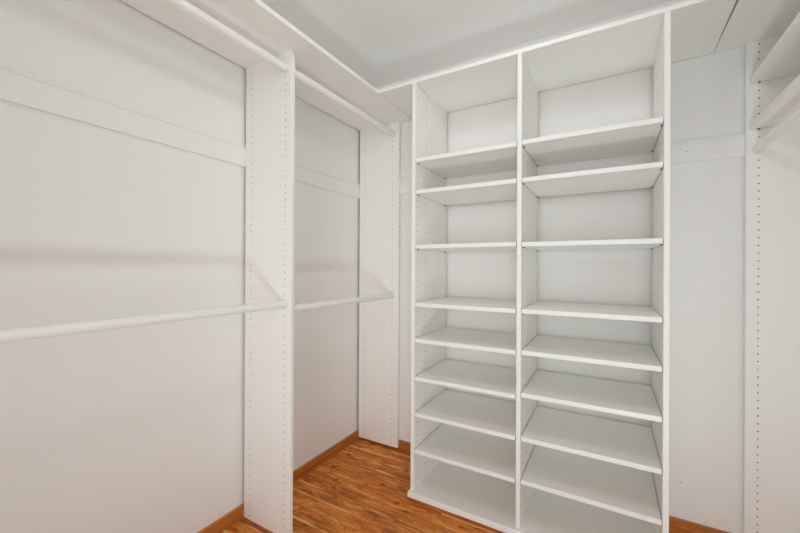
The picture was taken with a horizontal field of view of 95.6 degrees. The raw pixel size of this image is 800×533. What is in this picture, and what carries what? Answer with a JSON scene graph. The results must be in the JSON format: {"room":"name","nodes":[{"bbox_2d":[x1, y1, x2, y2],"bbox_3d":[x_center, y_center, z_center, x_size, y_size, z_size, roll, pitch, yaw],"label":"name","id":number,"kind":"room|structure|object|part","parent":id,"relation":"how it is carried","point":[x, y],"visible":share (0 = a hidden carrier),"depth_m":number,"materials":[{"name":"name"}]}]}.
{"room":"walk-in closet","nodes":[
{"label":"walk-in closet","id":0,"kind":"room"},
{"bbox_2d":[0,0,359,532],"bbox_3d":[-1.317,-0.022,0.863,0.100,2.430,4.170,0,0,30],"label":"wall","id":1,"kind":"structure","parent":0,"point":[138,429],"depth_m":1.35,"materials":[{"name":"paint"}]},
{"bbox_2d":[0,64,359,198],"bbox_3d":[-1.266,-0.531,0.836,0.012,0.099,3.970,0,0,30],"label":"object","id":2,"kind":"structure","parent":1,"relation":"attached to","point":[18,87],"depth_m":1.31,"materials":[{"name":"white paint"}]},
{"bbox_2d":[120,0,411,130],"bbox_3d":[-1.085,-0.960,0.732,0.415,0.020,3.969,0,0,30],"label":"shelf","id":3,"kind":"object","parent":1,"relation":"attached to","point":[253,20],"visible":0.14,"depth_m":1.56,"materials":[{"name":"white wood"}]},
{"bbox_2d":[197,429,359,532],"bbox_3d":[-1.274,1.163,0.835,0.012,0.059,3.970,0,0,30],"label":"baseboard","id":4,"kind":"structure","parent":1,"relation":"attached to","point":[236,514],"depth_m":2.06,"materials":[{"name":"brown wood"}]},
{"bbox_2d":[221,438,677,532],"bbox_3d":[-0.268,1.247,0.250,2.539,0.100,4.170,0,0,30],"label":"floor","id":5,"kind":"structure","parent":0,"point":[364,487],"depth_m":1.84,"materials":[{"name":"brown wood"}]},
{"bbox_2d":[244,50,294,532],"bbox_3d":[-0.603,0.125,1.665,0.305,2.143,0.020,0,0,30],"label":"partition panel","id":6,"kind":"object","parent":5,"relation":"on","point":[270,92],"visible":0.98,"depth_m":1.65,"materials":[{"name":"white wood"}]},
{"bbox_2d":[0,300,287,342],"bbox_3d":[-1.268,0.162,0.289,0.041,0.041,3.027,0,0,30],"label":"hanging rod","id":7,"kind":"object","parent":6,"relation":"attached to","point":[13,334],"visible":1,"depth_m":1.05,"materials":[{"name":"white metal"}]},
{"bbox_2d":[165,0,288,72],"bbox_3d":[-1.262,-0.877,0.289,0.041,0.041,3.027,0,0,30],"label":"hanging rod","id":8,"kind":"object","parent":6,"relation":"attached to","point":[183,5],"visible":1,"depth_m":1.34,"materials":[{"name":"white metal"}]},
{"bbox_2d":[294,292,394,311],"bbox_3d":[-0.274,0.190,2.000,0.041,0.041,0.890,0,0,30],"label":"hanging rod","id":9,"kind":"object","parent":6,"relation":"attached to","point":[329,303],"visible":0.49,"depth_m":1.90,"materials":[{"name":"white metal"}]},
{"bbox_2d":[295,69,395,136],"bbox_3d":[-0.269,-0.874,2.001,0.041,0.041,0.890,0,0,30],"label":"hanging rod","id":10,"kind":"object","parent":6,"relation":"attached to","point":[299,76],"visible":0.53,"depth_m":1.90,"materials":[{"name":"white metal"}]},
{"bbox_2d":[407,11,670,532],"bbox_3d":[0.621,0.131,1.768,1.086,2.144,0.433,0,0,30],"label":"shelving unit","id":11,"kind":"object","parent":5,"relation":"on","point":[522,466],"visible":1,"depth_m":1.69,"materials":[{"name":"white wood"}]},
{"bbox_3d":[0.170,0.104,2.043,0.020,2.094,0.411,0,0,30],"label":"panel","id":12,"kind":"part","parent":11,"relation":"part of","materials":[{"name":"white plastic"}]},
{"bbox_3d":[0.394,0.951,1.910,0.505,0.020,0.409,0,0,30],"label":"shelf","id":13,"kind":"part","parent":11,"relation":"part of","materials":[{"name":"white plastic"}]},
{"bbox_3d":[0.395,0.762,1.910,0.505,0.020,0.409,0,0,30],"label":"shelf","id":14,"kind":"part","parent":11,"relation":"part of","materials":[{"name":"white plastic"}]},
{"bbox_3d":[0.396,0.577,1.910,0.505,0.020,0.409,0,0,30],"label":"shelf","id":15,"kind":"part","parent":11,"relation":"part of","materials":[{"name":"white plastic"}]},
{"bbox_3d":[0.397,0.382,1.910,0.505,0.020,0.409,0,0,30],"label":"shelf","id":16,"kind":"part","parent":11,"relation":"part of","materials":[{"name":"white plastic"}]},
{"bbox_3d":[0.398,0.198,1.910,0.505,0.020,0.409,0,0,30],"label":"shelf","id":17,"kind":"part","parent":11,"relation":"part of","materials":[{"name":"white plastic"}]},
{"bbox_3d":[0.399,-0.100,1.911,0.505,0.020,0.409,0,0,30],"label":"shelf","id":18,"kind":"part","parent":11,"relation":"part of","materials":[{"name":"white plastic"}]},
{"bbox_3d":[0.401,-0.381,1.911,0.505,0.020,0.409,0,0,30],"label":"shelf","id":19,"kind":"part","parent":11,"relation":"part of","materials":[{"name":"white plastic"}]},
{"bbox_3d":[0.402,-0.544,1.911,0.505,0.020,0.409,0,0,30],"label":"shelf","id":20,"kind":"part","parent":11,"relation":"part of","materials":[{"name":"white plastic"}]},
{"bbox_3d":[0.627,0.106,1.777,0.020,2.094,0.411,0,0,30],"label":"divider panel","id":21,"kind":"part","parent":11,"relation":"part of","materials":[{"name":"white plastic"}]},
{"bbox_2d":[378,0,735,117],"bbox_3d":[0.628,-0.951,1.786,1.488,0.020,0.420,0,0,30],"label":"shelf","id":22,"kind":"object","parent":11,"relation":"on","point":[629,44],"visible":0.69,"depth_m":1.64,"materials":[{"name":"white wood"}]},
{"bbox_3d":[0.852,0.949,1.644,0.504,0.020,0.409,0,0,30],"label":"shelf","id":23,"kind":"part","parent":11,"relation":"part of","materials":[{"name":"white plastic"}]},
{"bbox_3d":[0.853,0.760,1.644,0.504,0.020,0.409,0,0,30],"label":"shelf","id":24,"kind":"part","parent":11,"relation":"part of","materials":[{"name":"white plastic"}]},
{"bbox_3d":[0.854,0.567,1.644,0.504,0.020,0.409,0,0,30],"label":"shelf","id":25,"kind":"part","parent":11,"relation":"part of","materials":[{"name":"white plastic"}]},
{"bbox_3d":[0.855,0.381,1.645,0.504,0.020,0.409,0,0,30],"label":"shelf","id":26,"kind":"part","parent":11,"relation":"part of","materials":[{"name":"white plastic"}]},
{"bbox_3d":[0.855,0.198,1.645,0.504,0.020,0.409,0,0,30],"label":"shelf","id":27,"kind":"part","parent":11,"relation":"part of","materials":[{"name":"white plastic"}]},
{"bbox_3d":[0.857,-0.096,1.645,0.504,0.020,0.409,0,0,30],"label":"shelf","id":28,"kind":"part","parent":11,"relation":"part of","materials":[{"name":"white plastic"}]},
{"bbox_3d":[0.858,-0.380,1.645,0.504,0.020,0.409,0,0,30],"label":"shelf","id":29,"kind":"part","parent":11,"relation":"part of","materials":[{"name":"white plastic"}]},
{"bbox_3d":[0.859,-0.545,1.645,0.504,0.020,0.409,0,0,30],"label":"shelf","id":30,"kind":"part","parent":11,"relation":"part of","materials":[{"name":"white plastic"}]},
{"bbox_3d":[1.084,0.108,1.512,0.020,2.094,0.411,0,0,30],"label":"panel","id":31,"kind":"part","parent":11,"relation":"part of","materials":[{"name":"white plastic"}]},
{"bbox_2d":[743,34,799,532],"bbox_3d":[1.582,0.127,1.449,0.305,2.128,0.020,0,0,30],"label":"partition panel","id":32,"kind":"object","parent":5,"relation":"on","point":[771,415],"visible":0.95,"depth_m":1.48,"materials":[{"name":"white wood"}]},
{"bbox_2d":[752,108,799,152],"bbox_3d":[0.492,-0.493,-0.205,0.041,0.041,3.937,0,0,30],"label":"hanging rod","id":33,"kind":"object","parent":32,"relation":"attached to","point":[793,120],"visible":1,"depth_m":1.29,"materials":[{"name":"white metal"}]},
{"bbox_2d":[261,0,672,87],"bbox_3d":[-0.256,-1.283,0.252,2.539,0.100,4.170,0,0,30],"label":"ceiling","id":34,"kind":"structure","parent":0,"point":[384,42],"depth_m":1.84,"materials":[{"name":"paint"}]},
{"bbox_2d":[376,0,744,532],"bbox_3d":[0.760,-0.012,2.011,2.339,2.430,0.100,0,0,30],"label":"wall","id":35,"kind":"structure","parent":0,"point":[706,411],"depth_m":1.73,"materials":[{"name":"paint"}]},
{"bbox_2d":[359,122,399,447],"bbox_3d":[-0.142,0.120,2.450,0.313,2.128,0.020,0,0,30],"label":"partition panel","id":36,"kind":"object","parent":35,"relation":"attached to","point":[379,252],"visible":0.98,"depth_m":2.44,"materials":[{"name":"white wood"}]},
{"bbox_2d":[360,437,729,532],"bbox_3d":[0.726,1.174,1.962,2.315,0.059,0.012,0,0,30],"label":"baseboard","id":37,"kind":"structure","parent":35,"relation":"attached to","point":[676,524],"depth_m":1.64,"materials":[{"name":"brown wood"}]},
{"bbox_2d":[400,133,744,194],"bbox_3d":[0.734,-0.521,1.962,2.314,0.099,0.013,0,0,30],"label":"trim","id":38,"kind":"structure","parent":35,"relation":"attached to","point":[727,146],"depth_m":1.71,"materials":[{"name":"white paint"}]},
{"bbox_3d":[0.793,-0.013,-0.362,0.100,2.430,4.171,0,0,30],"label":"wall","id":39,"kind":"structure","parent":0,"visible":0},
{"bbox_2d":[714,0,799,52],"bbox_3d":[0.568,-0.953,-0.228,0.430,0.020,3.969,0,0,30],"label":"shelf","id":40,"kind":"object","parent":39,"relation":"attached to","point":[748,20],"visible":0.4,"depth_m":1.39,"materials":[{"name":"white wood"}]},
{"bbox_2d":[750,12,799,83],"bbox_3d":[0.603,-0.775,-0.265,0.306,0.025,3.941,0,0,30],"label":"shelf","id":41,"kind":"object","parent":39,"relation":"attached to","point":[783,60],"visible":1,"depth_m":1.33,"materials":[{"name":"white wood"}]},
{"bbox_2d":[750,74,799,129],"bbox_3d":[0.602,-0.583,-0.265,0.306,0.025,3.941,0,0,30],"label":"shelf","id":42,"kind":"object","parent":39,"relation":"attached to","point":[787,102],"visible":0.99,"depth_m":1.32,"materials":[{"name":"white wood"}]}
]}

